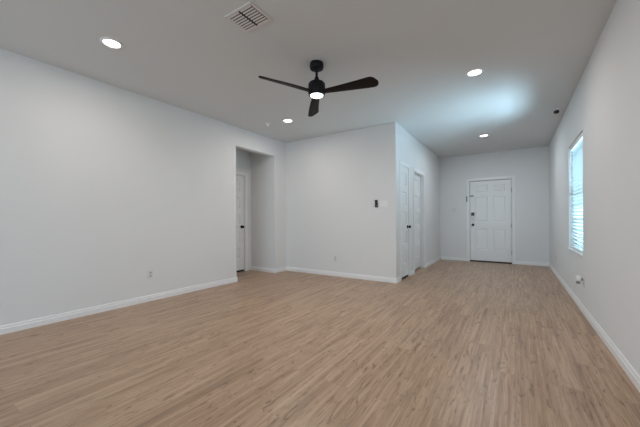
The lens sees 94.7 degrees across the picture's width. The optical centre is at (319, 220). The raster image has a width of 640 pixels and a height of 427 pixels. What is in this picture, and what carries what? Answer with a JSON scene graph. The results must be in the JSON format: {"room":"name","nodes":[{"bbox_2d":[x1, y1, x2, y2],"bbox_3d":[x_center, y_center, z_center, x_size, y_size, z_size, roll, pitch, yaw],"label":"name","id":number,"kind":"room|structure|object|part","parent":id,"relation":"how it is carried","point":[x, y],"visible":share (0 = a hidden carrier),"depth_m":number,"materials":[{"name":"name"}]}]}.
{"room":"living room","nodes":[
{"label":"living room","id":0,"kind":"room"},
{"bbox_2d":[0,48,285,325],"bbox_3d":[-3.118,-0.277,2.833,0.120,2.740,8.489,0,0,33],"label":"wall","id":1,"kind":"structure","parent":0,"point":[103,186],"depth_m":3.54,"materials":[{"name":"paint"}]},
{"bbox_2d":[0,277,237,334],"bbox_3d":[-3.428,1.053,2.231,0.015,0.083,7.137,0,0,33],"label":"baseboard","id":2,"kind":"structure","parent":1,"relation":"attached to","point":[9,328],"depth_m":3.49,"materials":[{"name":"white paint"}]},
{"bbox_2d":[148,270,152,278],"bbox_3d":[-2.283,0.729,3.972,0.009,0.116,0.072,0,0,33],"label":"wall outlet","id":3,"kind":"object","parent":1,"relation":"attached to","point":[150,272],"visible":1,"depth_m":3.97,"materials":[{"name":"white plastic"}]},
{"bbox_2d":[275,267,286,272],"bbox_3d":[-0.820,1.040,6.178,0.015,0.083,0.349,0,0,33],"label":"baseboard","id":4,"kind":"structure","parent":1,"relation":"attached to","point":[277,270],"depth_m":6.16,"materials":[{"name":"white paint"}]},
{"bbox_2d":[236,148,250,269],"bbox_3d":[-1.882,-0.283,6.005,0.170,2.740,1.105,0,0,33],"label":"wall","id":5,"kind":"structure","parent":0,"point":[243,157],"depth_m":6.36,"materials":[{"name":"paint"}]},
{"bbox_2d":[236,171,247,271],"bbox_3d":[-1.832,0.038,5.999,0.154,2.097,0.864,0,0,33],"label":"door","id":6,"kind":"structure","parent":5,"relation":"in","point":[241,177],"depth_m":6.24,"materials":[{"name":"white paint"}]},
{"bbox_2d":[251,152,270,267],"bbox_3d":[-1.285,-0.286,6.344,0.693,2.740,0.120,0,0,33],"label":"wall","id":7,"kind":"structure","parent":0,"point":[260,164],"depth_m":6.26,"materials":[{"name":"paint"}]},
{"bbox_2d":[251,266,274,272],"bbox_3d":[-1.202,1.042,6.213,0.685,0.083,0.015,0,0,33],"label":"baseboard","id":8,"kind":"structure","parent":7,"relation":"attached to","point":[262,269],"depth_m":6.21,"materials":[{"name":"white paint"}]},
{"bbox_2d":[0,0,616,157],"bbox_3d":[0.859,-1.742,2.402,9.200,0.150,12.565,0,0,33],"label":"ceiling","id":9,"kind":"structure","parent":0,"point":[533,55],"depth_m":2.98,"materials":[{"name":"paint"}]},
{"bbox_2d":[100,37,123,48],"bbox_3d":[-1.941,-1.648,2.749,0.184,0.011,0.184,0,0,33],"label":"recessed light","id":10,"kind":"object","parent":9,"relation":"in","point":[109,42],"visible":1,"depth_m":2.74,"materials":[{"name":"white plastic"}]},
{"bbox_2d":[224,1,272,32],"bbox_3d":[-0.585,-1.655,2.419,0.304,0.010,0.248,0,0,33],"label":"ceiling vent","id":11,"kind":"object","parent":9,"relation":"in","point":[248,17],"visible":1,"depth_m":2.41,"materials":[{"name":"white metal"}]},
{"bbox_2d":[282,119,292,122],"bbox_3d":[-0.536,-1.655,4.911,0.184,0.011,0.184,0,0,33],"label":"recessed light","id":12,"kind":"object","parent":9,"relation":"in","point":[283,120],"visible":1,"depth_m":4.89,"materials":[{"name":"white plastic"}]},
{"bbox_2d":[258,60,378,116],"bbox_3d":[0.025,-1.486,3.026,1.089,0.355,1.143,0,0,33],"label":"ceiling fan","id":13,"kind":"object","parent":9,"relation":"hanging from","point":[316,89],"visible":1,"depth_m":3.04,"materials":[{"name":"black metal"}]},
{"bbox_3d":[-0.332,-1.342,2.917,0.585,0.051,0.133,0,0,-35],"label":"blade","id":14,"kind":"part","parent":13,"relation":"part of","materials":[{"name":"brown wood"}]},
{"bbox_3d":[-0.066,-1.343,3.486,0.133,0.051,0.585,0,0,-5],"label":"blade","id":15,"kind":"part","parent":13,"relation":"part of","materials":[{"name":"brown wood"}]},
{"bbox_3d":[0.294,-1.345,2.972,0.585,0.051,0.133,0,0,25],"label":"blade","id":16,"kind":"part","parent":13,"relation":"part of","materials":[{"name":"brown wood"}]},
{"bbox_2d":[466,68,483,76],"bbox_3d":[1.748,-1.666,3.332,0.184,0.011,0.184,0,0,33],"label":"recessed light","id":17,"kind":"object","parent":9,"relation":"in","point":[477,71],"visible":1,"depth_m":3.32,"materials":[{"name":"white plastic"}]},
{"bbox_2d":[552,107,559,113],"bbox_3d":[3.539,-1.636,4.416,0.092,0.090,0.092,0,0,33],"label":"security camera","id":18,"kind":"object","parent":9,"relation":"attached to","point":[556,111],"visible":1,"depth_m":4.40,"materials":[{"name":"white plastic"}]},
{"bbox_2d":[0,259,639,426],"bbox_3d":[0.874,1.148,2.402,9.200,0.150,12.565,0,0,33],"label":"floor","id":19,"kind":"structure","parent":0,"point":[452,343],"depth_m":2.28,"materials":[{"name":"brown wood"}]},
{"bbox_2d":[286,123,396,282],"bbox_3d":[0.265,-0.294,5.747,2.550,2.740,0.135,0,0,33],"label":"wall","id":20,"kind":"structure","parent":0,"point":[334,182],"depth_m":5.60,"materials":[{"name":"paint"}]},
{"bbox_2d":[379,201,387,207],"bbox_3d":[1.101,-0.279,5.125,0.162,0.116,0.010,0,0,33],"label":"light switch","id":21,"kind":"object","parent":20,"relation":"attached to","point":[382,204],"visible":1,"depth_m":5.12,"materials":[{"name":"white plastic"}]},
{"bbox_2d":[389,122,440,277],"bbox_3d":[2.204,-0.304,6.546,0.170,2.740,3.576,0,0,33],"label":"wall","id":22,"kind":"structure","parent":0,"point":[403,146],"depth_m":5.76,"materials":[{"name":"paint"}]},
{"bbox_2d":[399,161,410,280],"bbox_3d":[1.533,0.012,5.424,0.180,2.114,0.574,0,0,33],"label":"door","id":23,"kind":"structure","parent":22,"relation":"in","point":[405,226],"depth_m":5.44,"materials":[{"name":"white paint"}]},
{"bbox_2d":[396,256,440,282],"bbox_3d":[2.281,1.024,6.484,0.015,0.083,3.573,0,0,33],"label":"baseboard","id":24,"kind":"structure","parent":22,"relation":"attached to","point":[398,279],"depth_m":6.74,"materials":[{"name":"white paint"}]},
{"bbox_2d":[413,167,424,273],"bbox_3d":[2.050,0.009,6.251,0.132,2.114,0.884,0,0,33],"label":"door","id":25,"kind":"structure","parent":22,"relation":"in","point":[418,176],"depth_m":6.48,"materials":[{"name":"white paint"}]},
{"bbox_2d":[440,146,549,262],"bbox_3d":[4.308,-0.315,7.418,2.619,2.740,0.200,0,0,33],"label":"wall","id":26,"kind":"structure","parent":0,"point":[530,166],"depth_m":7.06,"materials":[{"name":"paint"}]},
{"bbox_2d":[466,175,515,263],"bbox_3d":[4.262,-0.007,7.386,1.053,2.125,0.197,0,0,33],"label":"door","id":27,"kind":"structure","parent":26,"relation":"in","point":[490,239],"depth_m":7.33,"materials":[{"name":"white paint"}]},
{"bbox_2d":[441,256,548,265],"bbox_3d":[4.239,1.014,7.340,2.339,0.083,0.015,0,0,33],"label":"baseboard","id":28,"kind":"structure","parent":26,"relation":"attached to","point":[442,257],"depth_m":6.98,"materials":[{"name":"white paint"}]},
{"bbox_2d":[549,0,639,374],"bbox_3d":[3.386,-0.310,3.793,0.160,2.740,6.865,0,0,33],"label":"wall","id":29,"kind":"structure","parent":0,"point":[604,104],"depth_m":2.45,"materials":[{"name":"paint"}]},
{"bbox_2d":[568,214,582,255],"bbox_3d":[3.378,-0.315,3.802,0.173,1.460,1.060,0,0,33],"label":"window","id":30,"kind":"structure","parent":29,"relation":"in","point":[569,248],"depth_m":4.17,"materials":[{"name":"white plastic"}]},
{"bbox_3d":[3.357,0.406,3.818,0.113,0.018,1.060,0,0,33],"label":"sill","id":31,"kind":"part","parent":30,"relation":"part of","materials":[{"name":"white paint"}]},
{"bbox_2d":[570,131,582,252],"bbox_3d":[3.351,-0.325,3.820,0.070,1.436,1.052,0,0,33],"label":"window blind","id":32,"kind":"object","parent":30,"relation":"attached to","point":[576,149],"visible":0.59,"depth_m":3.88,"materials":[{"name":"white plastic"}]},
{"bbox_3d":[3.362,0.383,3.815,0.048,0.020,1.044,0,0,33],"label":"rail","id":33,"kind":"part","parent":32,"relation":"part of","materials":[{"name":"white plastic"}]},
{"bbox_3d":[3.359,-0.312,3.815,0.047,1.377,0.002,0,0,33],"label":"ladder cord","id":34,"kind":"part","parent":32,"relation":"part of","materials":[{"name":"white fabric"}]},
{"bbox_3d":[3.163,-0.311,3.518,0.047,1.377,0.002,0,0,33],"label":"ladder cord","id":35,"kind":"part","parent":32,"relation":"part of","materials":[{"name":"white fabric"}]},
{"bbox_3d":[3.425,-0.316,3.771,0.060,1.460,1.060,0,0,33],"label":"frame","id":36,"kind":"part","parent":30,"relation":"part of","materials":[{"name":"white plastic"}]},
{"bbox_2d":[549,263,639,391],"bbox_3d":[3.316,1.019,3.835,0.015,0.083,6.850,0,0,33],"label":"baseboard","id":37,"kind":"structure","parent":29,"relation":"attached to","point":[623,362],"depth_m":2.50,"materials":[{"name":"white paint"}]},
{"bbox_3d":[3.008,0.705,3.366,0.009,0.116,0.072,0,0,33],"label":"wall outlet","id":38,"kind":"object","parent":29,"relation":"attached to","visible":0},
{"bbox_2d":[575,275,582,283],"bbox_3d":[2.978,0.685,3.386,0.062,0.094,0.050,0,0,33],"label":"plug","id":39,"kind":"object","parent":38,"relation":"attached to","point":[578,278],"visible":1,"depth_m":3.38,"materials":[{"name":"white plastic"}]}
]}

